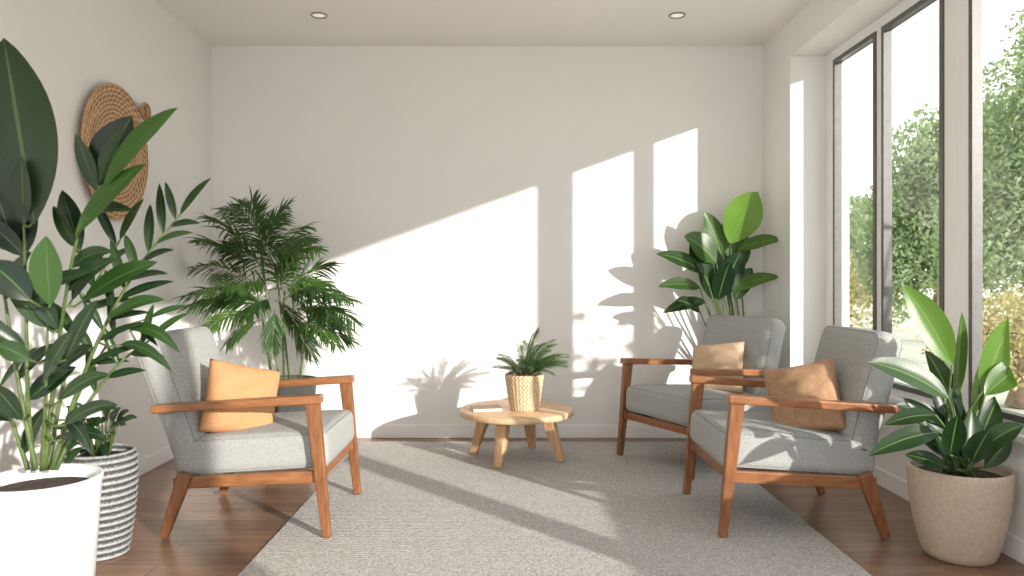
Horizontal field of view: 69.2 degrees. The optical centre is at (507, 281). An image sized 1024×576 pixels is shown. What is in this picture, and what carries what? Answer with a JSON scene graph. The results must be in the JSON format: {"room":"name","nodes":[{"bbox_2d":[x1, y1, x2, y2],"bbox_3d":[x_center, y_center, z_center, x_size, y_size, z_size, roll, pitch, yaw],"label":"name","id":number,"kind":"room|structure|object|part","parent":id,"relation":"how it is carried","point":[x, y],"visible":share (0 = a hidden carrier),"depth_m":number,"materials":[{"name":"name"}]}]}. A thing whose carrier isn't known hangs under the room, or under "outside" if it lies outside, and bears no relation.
{"room":"sunroom","nodes":[
{"label":"sunroom","id":0,"kind":"room"},
{"bbox_2d":[0,0,210,471],"bbox_3d":[-2.100,-0.275,1.450,0.120,2.690,7.300,0,0,0],"label":"wall","id":1,"kind":"structure","parent":0,"point":[74,48],"depth_m":3.95,"materials":[{"name":"paint"}]},
{"bbox_2d":[81,83,141,147],"bbox_3d":[-2.007,-0.821,3.747,0.033,0.366,0.567,0,0,0],"label":"wall plate","id":2,"kind":"object","parent":1,"relation":"attached to","point":[107,103],"depth_m":3.69,"materials":[{"name":"brown wicker"}]},
{"bbox_2d":[105,143,147,219],"bbox_3d":[-2.007,-0.541,3.884,0.033,0.443,0.428,0,0,0],"label":"wall plate","id":3,"kind":"object","parent":1,"relation":"attached to","point":[133,193],"depth_m":3.98,"materials":[{"name":"brown wicker"}]},
{"bbox_2d":[140,102,150,120],"bbox_3d":[-2.008,-0.940,4.100,0.032,0.106,0.106,0,0,0],"label":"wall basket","id":4,"kind":"object","parent":1,"relation":"attached to","point":[145,110],"visible":0.98,"depth_m":4.10,"materials":[{"name":"brown wicker"}]},
{"bbox_2d":[137,445,173,476],"bbox_3d":[-2.033,1.025,1.442,0.015,0.090,7.285,0,0,0],"label":"baseboard","id":5,"kind":"structure","parent":1,"relation":"attached to","point":[147,463],"depth_m":4.25,"materials":[{"name":"paint"}]},
{"bbox_2d":[154,0,811,45],"bbox_3d":[-0.013,-1.680,1.510,4.295,0.120,7.420,0,0,0],"label":"ceiling","id":6,"kind":"structure","parent":0,"point":[216,22],"depth_m":4.62,"materials":[{"name":"paint"}]},
{"bbox_2d":[310,12,327,18],"bbox_3d":[-1.146,-1.617,4.500,0.102,0.012,0.102,0,0,0],"label":"recessed light","id":7,"kind":"object","parent":6,"relation":"in","point":[318,15],"depth_m":4.50,"materials":[{"name":"white"}]},
{"bbox_2d":[669,12,685,18],"bbox_3d":[1.025,-1.617,4.500,0.102,0.012,0.102,0,0,0],"label":"recessed light","id":8,"kind":"object","parent":6,"relation":"in","point":[676,15],"depth_m":4.50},
{"bbox_2d":[211,46,762,424],"bbox_3d":[-0.022,-0.275,5.160,4.275,2.690,0.120,0,0,0],"label":"wall","id":9,"kind":"structure","parent":0,"point":[474,200],"depth_m":5.10,"materials":[{"name":"paint"}]},
{"bbox_2d":[356,425,686,437],"bbox_3d":[-0.145,1.025,5.093,3.790,0.090,0.015,0,0,0],"label":"baseboard","id":10,"kind":"structure","parent":9,"relation":"attached to","point":[363,431],"depth_m":5.08,"materials":[{"name":"paint"}]},
{"bbox_2d":[505,372,543,411],"bbox_3d":[0.098,0.656,4.450,0.238,0.215,0.238,0,0,0],"label":"pot","id":11,"kind":"object","parent":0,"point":[524,389],"depth_m":4.37,"materials":[{"name":"beige wicker"}]},
{"bbox_2d":[95,438,1023,575],"bbox_3d":[-0.022,1.110,1.510,4.275,0.080,7.420,0,0,0],"label":"floor","id":12,"kind":"structure","parent":0,"point":[213,533],"depth_m":3.26,"materials":[{"name":"brown wood"}]},
{"bbox_2d":[55,402,138,561],"bbox_3d":[-1.606,0.770,2.902,0.296,0.601,0.388,0,0,-32],"label":"potted plant","id":13,"kind":"object","parent":12,"relation":"on","point":[118,461],"visible":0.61,"depth_m":2.87,"materials":[{"name":"green plant"}]},
{"bbox_2d":[62,443,138,561],"bbox_3d":[-1.610,0.866,2.930,0.274,0.408,0.274,0,0,0],"label":"rope basket","id":14,"kind":"object","parent":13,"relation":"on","point":[119,492],"depth_m":2.86,"materials":[{"name":"white fabric"}]},
{"bbox_2d":[0,38,210,575],"bbox_3d":[-1.295,0.201,2.205,0.762,1.737,0.470,0,0,-8],"label":"plant","id":15,"kind":"object","parent":12,"relation":"on","point":[50,510],"visible":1,"depth_m":2.09,"materials":[{"name":"green plant"}]},
{"bbox_3d":[-1.385,0.824,2.200,0.330,0.493,0.330,0,0,0],"label":"pot","id":16,"kind":"part","parent":15,"relation":"part of","materials":[{"name":"white ceramic"}]},
{"bbox_2d":[138,326,360,538],"bbox_3d":[-1.165,0.642,3.410,0.854,0.852,0.688,0,0,0],"label":"lounge armchair","id":17,"kind":"object","parent":12,"relation":"on","point":[217,416],"visible":0.98,"depth_m":3.13,"materials":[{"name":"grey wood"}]},
{"bbox_3d":[-1.383,0.929,3.095,0.132,0.277,0.034,0,0,0],"label":"leg","id":18,"kind":"part","parent":17,"relation":"part of","materials":[{"name":"brown wood"}]},
{"bbox_2d":[139,326,221,451],"bbox_3d":[-1.440,0.487,3.410,0.165,0.565,0.575,-20,0,0],"label":"cushion","id":19,"kind":"object","parent":17,"relation":"on","point":[187,381],"depth_m":3.15,"materials":[{"name":"grey fabric"}]},
{"bbox_3d":[-1.383,0.929,3.725,0.132,0.277,0.034,0,0,0],"label":"leg","id":20,"kind":"part","parent":17,"relation":"part of","materials":[{"name":"brown wood"}]},
{"bbox_3d":[-1.127,0.507,3.095,0.706,0.077,0.058,0,0,0],"label":"arm","id":21,"kind":"part","parent":17,"relation":"part of","materials":[{"name":"brown wood"}]},
{"bbox_2d":[198,359,280,432],"bbox_3d":[-1.185,0.524,3.300,0.324,0.324,0.173,17,-30,-33],"label":"throw pillow","id":22,"kind":"object","parent":17,"relation":"on","point":[226,380],"depth_m":3.24,"materials":[{"name":"orange fabric"}]},
{"bbox_3d":[-1.087,0.827,3.110,0.627,0.079,0.028,0,0,0],"label":"rail","id":23,"kind":"part","parent":17,"relation":"part of","materials":[{"name":"brown wood"}]},
{"bbox_2d":[174,409,353,474],"bbox_3d":[-1.091,0.716,3.410,0.660,0.182,0.575,-4,0,0],"label":"seat cushion","id":24,"kind":"object","parent":17,"relation":"on","point":[281,441],"depth_m":3.13,"materials":[{"name":"grey fabric"}]},
{"bbox_3d":[-1.127,0.507,3.725,0.706,0.077,0.058,0,0,0],"label":"arm","id":25,"kind":"part","parent":17,"relation":"part of","materials":[{"name":"brown wood"}]},
{"bbox_3d":[-0.791,0.778,3.095,0.108,0.574,0.034,0,0,0],"label":"leg","id":26,"kind":"part","parent":17,"relation":"part of","materials":[{"name":"brown wood"}]},
{"bbox_3d":[-0.800,0.819,3.410,0.030,0.045,0.600,0,0,0],"label":"rail","id":27,"kind":"part","parent":17,"relation":"part of","materials":[{"name":"brown wood"}]},
{"bbox_3d":[-0.791,0.778,3.725,0.108,0.574,0.034,0,0,0],"label":"leg","id":28,"kind":"part","parent":17,"relation":"part of","materials":[{"name":"brown wood"}]},
{"bbox_2d":[169,186,365,412],"bbox_3d":[-1.409,0.248,4.469,1.260,1.644,0.874,0,0,0],"label":"potted palm","id":29,"kind":"object","parent":12,"relation":"on","point":[237,293],"visible":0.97,"depth_m":4.47,"materials":[{"name":"plant"}]},
{"bbox_2d":[275,375,315,412],"bbox_3d":[-1.360,0.831,4.550,0.384,0.478,0.384,0,0,0],"label":"pot","id":30,"kind":"object","parent":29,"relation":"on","point":[296,390],"depth_m":4.41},
{"bbox_2d":[238,442,871,575],"bbox_3d":[0.170,1.067,3.325,2.300,0.006,3.250,0,0,0],"label":"rug","id":31,"kind":"object","parent":12,"relation":"on","point":[421,508],"visible":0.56,"depth_m":3.28,"materials":[{"name":"grey carpet"}]},
{"bbox_2d":[459,399,572,468],"bbox_3d":[0.050,0.916,4.500,0.690,0.304,0.690,0,0,0],"label":"round coffee table","id":32,"kind":"object","parent":31,"relation":"on","point":[548,413],"visible":0.84,"depth_m":4.34,"materials":[{"name":"brown wood"}]},
{"bbox_3d":[-0.169,0.931,4.588,0.134,0.275,0.073,0,0,22],"label":"leg","id":33,"kind":"part","parent":32,"relation":"part of","materials":[{"name":"brown wood"}]},
{"bbox_2d":[470,405,502,412],"bbox_3d":[-0.130,0.753,4.420,0.176,0.021,0.126,0,0,-12],"label":"notebook","id":34,"kind":"object","parent":32,"relation":"on","point":[474,408],"visible":1,"depth_m":4.37,"materials":[{"name":"paper"}]},
{"bbox_3d":[-0.038,0.931,4.281,0.073,0.275,0.134,0,0,22],"label":"leg","id":35,"kind":"part","parent":32,"relation":"part of","materials":[{"name":"brown wood"}]},
{"bbox_3d":[0.138,0.931,4.719,0.073,0.275,0.134,0,0,22],"label":"leg","id":36,"kind":"part","parent":32,"relation":"part of","materials":[{"name":"brown wood"}]},
{"bbox_2d":[492,328,568,411],"bbox_3d":[0.161,0.514,4.440,0.483,0.501,0.472,0,0,-16],"label":"potted fern","id":37,"kind":"object","parent":32,"relation":"on","point":[524,386],"visible":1,"depth_m":4.39,"materials":[{"name":"green plant"}]},
{"bbox_3d":[0.269,0.931,4.412,0.134,0.275,0.073,0,0,22],"label":"leg","id":38,"kind":"part","parent":32,"relation":"part of","materials":[{"name":"brown wood"}]},
{"bbox_2d":[617,315,785,479],"bbox_3d":[1.176,0.639,4.459,0.806,0.857,0.688,0,0,-28],"label":"lounge armchair","id":39,"kind":"object","parent":31,"relation":"on","point":[732,346],"visible":0.59,"depth_m":4.37,"materials":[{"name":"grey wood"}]},
{"bbox_3d":[0.720,0.778,4.573,0.108,0.574,0.034,0,0,-28],"label":"leg","id":40,"kind":"part","parent":39,"relation":"part of","materials":[{"name":"brown wood"}]},
{"bbox_3d":[0.988,0.827,4.699,0.627,0.079,0.028,0,0,-28],"label":"rail","id":41,"kind":"part","parent":39,"relation":"part of","materials":[{"name":"brown wood"}]},
{"bbox_3d":[1.016,0.507,4.731,0.706,0.077,0.058,0,0,-28],"label":"arm","id":42,"kind":"part","parent":39,"relation":"part of","materials":[{"name":"brown wood"}]},
{"bbox_3d":[0.875,0.819,4.299,0.030,0.045,0.600,0,0,-28],"label":"rail","id":43,"kind":"part","parent":39,"relation":"part of","materials":[{"name":"brown wood"}]},
{"bbox_3d":[1.015,0.778,4.017,0.108,0.574,0.034,0,0,-28],"label":"leg","id":44,"kind":"part","parent":39,"relation":"part of","materials":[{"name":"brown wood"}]},
{"bbox_2d":[626,384,769,425],"bbox_3d":[1.132,0.716,4.436,0.660,0.182,0.575,4,-2,-28],"label":"seat cushion","id":45,"kind":"object","parent":39,"relation":"on","point":[669,402],"depth_m":4.28,"materials":[{"name":"grey fabric"}]},
{"bbox_2d":[692,342,744,392],"bbox_3d":[1.252,0.519,4.443,0.324,0.324,0.173,-9,-31,36],"label":"throw pillow","id":46,"kind":"object","parent":39,"relation":"on","point":[727,355],"depth_m":4.38,"materials":[{"name":"beige fabric"}]},
{"bbox_3d":[1.312,0.507,4.175,0.706,0.077,0.058,0,0,-28],"label":"arm","id":47,"kind":"part","parent":39,"relation":"part of","materials":[{"name":"brown wood"}]},
{"bbox_2d":[703,315,784,395],"bbox_3d":[1.414,0.488,4.586,0.165,0.565,0.575,17,-8,-27],"label":"cushion","id":48,"kind":"object","parent":39,"relation":"on","point":[763,337],"depth_m":4.41,"materials":[{"name":"grey fabric"}]},
{"bbox_2d":[682,325,902,538],"bbox_3d":[1.280,0.639,3.410,0.806,0.857,0.688,0,0,0],"label":"lounge armchair","id":49,"kind":"object","parent":31,"relation":"on","point":[826,415],"visible":0.99,"depth_m":3.13,"materials":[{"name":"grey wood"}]},
{"bbox_3d":[0.931,0.778,3.725,0.108,0.574,0.034,0,0,0],"label":"leg","id":50,"kind":"part","parent":49,"relation":"part of","materials":[{"name":"brown wood"}]},
{"bbox_3d":[0.940,0.819,3.410,0.030,0.045,0.600,0,0,0],"label":"rail","id":51,"kind":"part","parent":49,"relation":"part of","materials":[{"name":"brown wood"}]},
{"bbox_3d":[1.268,0.507,3.725,0.706,0.077,0.058,0,0,0],"label":"arm","id":52,"kind":"part","parent":49,"relation":"part of","materials":[{"name":"brown wood"}]},
{"bbox_3d":[0.931,0.778,3.095,0.108,0.574,0.034,0,0,0],"label":"leg","id":53,"kind":"part","parent":49,"relation":"part of","materials":[{"name":"brown wood"}]},
{"bbox_2d":[690,409,874,474],"bbox_3d":[1.231,0.716,3.410,0.660,0.182,0.575,4,0,0],"label":"seat cushion","id":54,"kind":"object","parent":49,"relation":"on","point":[768,441],"depth_m":3.13,"materials":[{"name":"grey fabric"}]},
{"bbox_2d":[763,357,845,430],"bbox_3d":[1.325,0.524,3.330,0.324,0.324,0.173,-18,-31,34],"label":"throw pillow","id":55,"kind":"object","parent":49,"relation":"on","point":[824,379],"depth_m":3.27,"materials":[{"name":"orange fabric"}]},
{"bbox_3d":[1.228,0.827,3.110,0.627,0.079,0.028,0,0,0],"label":"rail","id":56,"kind":"part","parent":49,"relation":"part of","materials":[{"name":"brown wood"}]},
{"bbox_3d":[1.268,0.507,3.095,0.706,0.077,0.058,0,0,0],"label":"arm","id":57,"kind":"part","parent":49,"relation":"part of","materials":[{"name":"brown wood"}]},
{"bbox_3d":[1.524,0.929,3.725,0.132,0.277,0.034,0,0,0],"label":"leg","id":58,"kind":"part","parent":49,"relation":"part of","materials":[{"name":"brown wood"}]},
{"bbox_2d":[814,325,901,449],"bbox_3d":[1.550,0.488,3.410,0.165,0.565,0.575,15,0,0],"label":"cushion","id":59,"kind":"object","parent":49,"relation":"on","point":[851,348],"depth_m":3.16,"materials":[{"name":"grey fabric"}]},
{"bbox_3d":[1.524,0.929,3.095,0.132,0.277,0.034,0,0,0],"label":"leg","id":60,"kind":"part","parent":49,"relation":"part of","materials":[{"name":"brown wood"}]},
{"bbox_2d":[657,192,777,326],"bbox_3d":[1.337,0.244,4.890,0.796,1.653,0.321,0,0,-5],"label":"potted plant","id":61,"kind":"object","parent":12,"relation":"on","point":[719,277],"visible":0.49,"depth_m":4.82,"materials":[{"name":"green plant"}]},
{"bbox_2d":[867,286,1023,566],"bbox_3d":[1.681,0.542,2.799,0.648,1.055,0.400,0,0,-43],"label":"rubber plant","id":62,"kind":"object","parent":12,"relation":"on","point":[961,504],"visible":1,"depth_m":2.79,"materials":[{"name":"green plant"}]},
{"bbox_3d":[1.762,0.896,2.900,0.365,0.349,0.365,0,0,0],"label":"pot","id":63,"kind":"part","parent":62,"relation":"part of","materials":[{"name":"beige ceramic"}]},
{"bbox_2d":[763,21,848,368],"bbox_3d":[1.933,-0.275,4.850,0.365,2.690,0.500,0,0,0],"label":"wall pier","id":64,"kind":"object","parent":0,"point":[794,87],"depth_m":4.60,"materials":[{"name":"white paint"}]},
{"bbox_2d":[790,0,903,55],"bbox_3d":[1.933,-1.510,1.200,0.365,0.220,6.800,0,0,0],"label":"wall","id":65,"kind":"structure","parent":0,"point":[822,26],"depth_m":4.16,"materials":[{"name":"white paint"}]},
{"bbox_2d":[826,51,833,326],"bbox_3d":[1.990,-0.410,4.540,0.041,1.980,0.120,0,0,0],"label":"frame","id":66,"kind":"object","parent":65,"relation":"attached to","point":[830,57],"visible":0.42,"depth_m":4.54,"materials":[{"name":"paint"}]},
{"bbox_2d":[833,20,876,330],"bbox_3d":[1.986,-0.430,4.223,0.049,1.940,0.515,0,0,0],"label":"frame","id":67,"kind":"object","parent":65,"relation":"in","point":[861,40],"depth_m":4.45,"materials":[{"name":"paint"}]},
{"bbox_3d":[1.983,-0.400,4.467,0.044,1.880,0.026,0,0,0],"label":"sash","id":68,"kind":"part","parent":67,"relation":"part of","materials":[{"name":"grey metal"}]},
{"bbox_3d":[1.983,-1.327,4.223,0.044,0.026,0.463,0,0,0],"label":"sash","id":69,"kind":"part","parent":67,"relation":"part of","materials":[{"name":"grey metal"}]},
{"bbox_3d":[1.983,-0.400,3.978,0.044,1.880,0.026,0,0,0],"label":"sash","id":70,"kind":"part","parent":67,"relation":"part of","materials":[{"name":"grey metal"}]},
{"bbox_2d":[877,18,879,330],"bbox_3d":[1.990,-0.410,3.949,0.041,1.980,0.032,0,0,0],"label":"frame","id":71,"kind":"object","parent":65,"relation":"attached to","point":[878,20],"visible":0.26,"depth_m":3.94,"materials":[{"name":"paint"}]},
{"bbox_2d":[880,16,882,330],"bbox_3d":[1.990,-0.410,3.916,0.041,1.980,0.032,0,0,0],"label":"frame","id":72,"kind":"object","parent":65,"relation":"attached to","point":[881,18],"visible":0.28,"depth_m":3.92,"materials":[{"name":"paint"}]},
{"bbox_2d":[881,0,943,398],"bbox_3d":[1.986,-0.430,3.625,0.049,1.940,0.550,0,0,0],"label":"frame","id":73,"kind":"object","parent":65,"relation":"in","point":[906,9],"depth_m":3.87,"materials":[{"name":"paint"}]},
{"bbox_3d":[1.983,-0.400,3.887,0.044,1.880,0.026,0,0,0],"label":"sash","id":74,"kind":"part","parent":73,"relation":"part of","materials":[{"name":"grey metal"}]},
{"bbox_3d":[1.990,-1.370,3.625,0.041,0.060,0.550,0,0,0],"label":"frame","id":75,"kind":"part","parent":73,"relation":"part of","materials":[{"name":"paint"}]},
{"bbox_3d":[1.983,0.527,3.625,0.044,0.026,0.498,0,0,0],"label":"sash bottom","id":76,"kind":"part","parent":73,"relation":"part of","materials":[{"name":"grey metal"}]},
{"bbox_3d":[1.983,-0.400,3.363,0.044,1.880,0.026,0,0,0],"label":"sash","id":77,"kind":"part","parent":73,"relation":"part of","materials":[{"name":"grey metal"}]},
{"bbox_2d":[872,465,1023,563],"bbox_3d":[1.958,1.025,1.192,0.015,0.090,6.785,0,0,0],"label":"baseboard","id":78,"kind":"structure","parent":65,"relation":"attached to","point":[1013,547],"depth_m":3.65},
{"bbox_2d":[944,0,956,372],"bbox_3d":[1.990,-0.410,3.303,0.041,1.980,0.095,0,0,0],"label":"frame","id":79,"kind":"object","parent":65,"relation":"attached to","point":[950,6],"visible":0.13,"depth_m":3.30,"materials":[{"name":"paint"}]},
{"bbox_2d":[888,395,1023,444],"bbox_3d":[2.022,0.595,1.200,0.185,0.030,6.800,0,0,0],"label":"trim","id":80,"kind":"structure","parent":65,"relation":"attached to","point":[892,399],"depth_m":3.65,"materials":[{"name":"paint"}]},
{"bbox_2d":[890,388,934,407],"bbox_3d":[1.990,0.560,3.625,0.041,0.040,0.550,0,0,0],"label":"frame","id":81,"kind":"object","parent":80,"relation":"on","point":[895,392],"visible":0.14,"depth_m":3.62,"materials":[{"name":"paint"}]},
{"bbox_2d":[1003,418,1023,433],"bbox_3d":[1.990,0.560,2.230,0.041,0.040,1.860,0,0,0],"label":"frame","id":82,"kind":"object","parent":80,"relation":"on","point":[1004,420],"visible":0.02,"depth_m":2.89,"materials":[{"name":"paint"}]},
{"bbox_2d":[957,0,968,412],"bbox_3d":[1.990,-0.410,3.208,0.041,1.980,0.095,0,0,0],"label":"frame","id":83,"kind":"object","parent":65,"relation":"attached to","point":[962,5],"visible":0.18,"depth_m":3.21,"materials":[{"name":"paint"}]},
{"bbox_2d":[968,0,1023,423],"bbox_3d":[1.983,-0.400,2.243,0.044,1.880,1.834,0,0,0],"label":"frame","id":84,"kind":"object","parent":65,"relation":"in","point":[975,7],"depth_m":3.13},
{"bbox_3d":[1.983,0.527,2.230,0.044,0.026,1.808,0,0,0],"label":"sash bottom","id":85,"kind":"part","parent":84,"relation":"part of","materials":[{"name":"grey metal"}]},
{"bbox_2d":[875,402,1023,539],"bbox_3d":[2.040,0.840,1.200,0.150,0.460,6.800,0,0,0],"label":"wall","id":86,"kind":"structure","parent":0,"point":[894,463],"depth_m":2.91,"materials":[{"name":"white paint"}]},
{"label":"outside","id":87,"kind":"structure","parent":0,"visible":0},
{"bbox_2d":[849,296,1023,413],"bbox_3d":[31.075,1.245,20.000,57.850,0.150,80.000,0,0,0],"label":"ground","id":88,"kind":"structure","parent":87,"point":[912,347],"depth_m":14.84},
{"bbox_2d":[849,195,872,298],"bbox_3d":[10.537,-1.044,27.351,8.765,4.473,3.247,0,0,13],"label":"tree","id":89,"kind":"object","parent":88,"relation":"on","point":[857,199],"visible":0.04,"depth_m":26.43,"materials":[{"name":"green plant"}]},
{"bbox_2d":[849,246,903,327],"bbox_3d":[6.528,0.086,18.927,7.057,2.501,2.786,0,0,21],"label":"shrub","id":90,"kind":"object","parent":88,"relation":"on","point":[853,299],"visible":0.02,"depth_m":18.18,"materials":[{"name":"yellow plant"}]},
{"bbox_2d":[849,88,1023,323],"bbox_3d":[8.373,-1.272,14.441,3.608,4.896,2.522,0,0,-12],"label":"tree","id":91,"kind":"object","parent":88,"relation":"on","point":[913,186],"visible":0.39,"depth_m":14.08,"materials":[{"name":"green plant"}]},
{"bbox_2d":[916,280,1023,408],"bbox_3d":[4.810,0.503,6.934,1.808,1.382,1.006,0,0,0],"label":"shrub","id":92,"kind":"object","parent":88,"relation":"on","point":[1015,397],"visible":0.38,"depth_m":6.84,"materials":[{"name":"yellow plant"}]},
{"bbox_2d":[918,9,1023,318],"bbox_3d":[7.123,-1.385,9.693,2.962,5.123,2.298,0,0,-14],"label":"tree","id":93,"kind":"object","parent":88,"relation":"on","point":[1007,171],"visible":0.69,"depth_m":9.52,"materials":[{"name":"green plant"}]}
]}

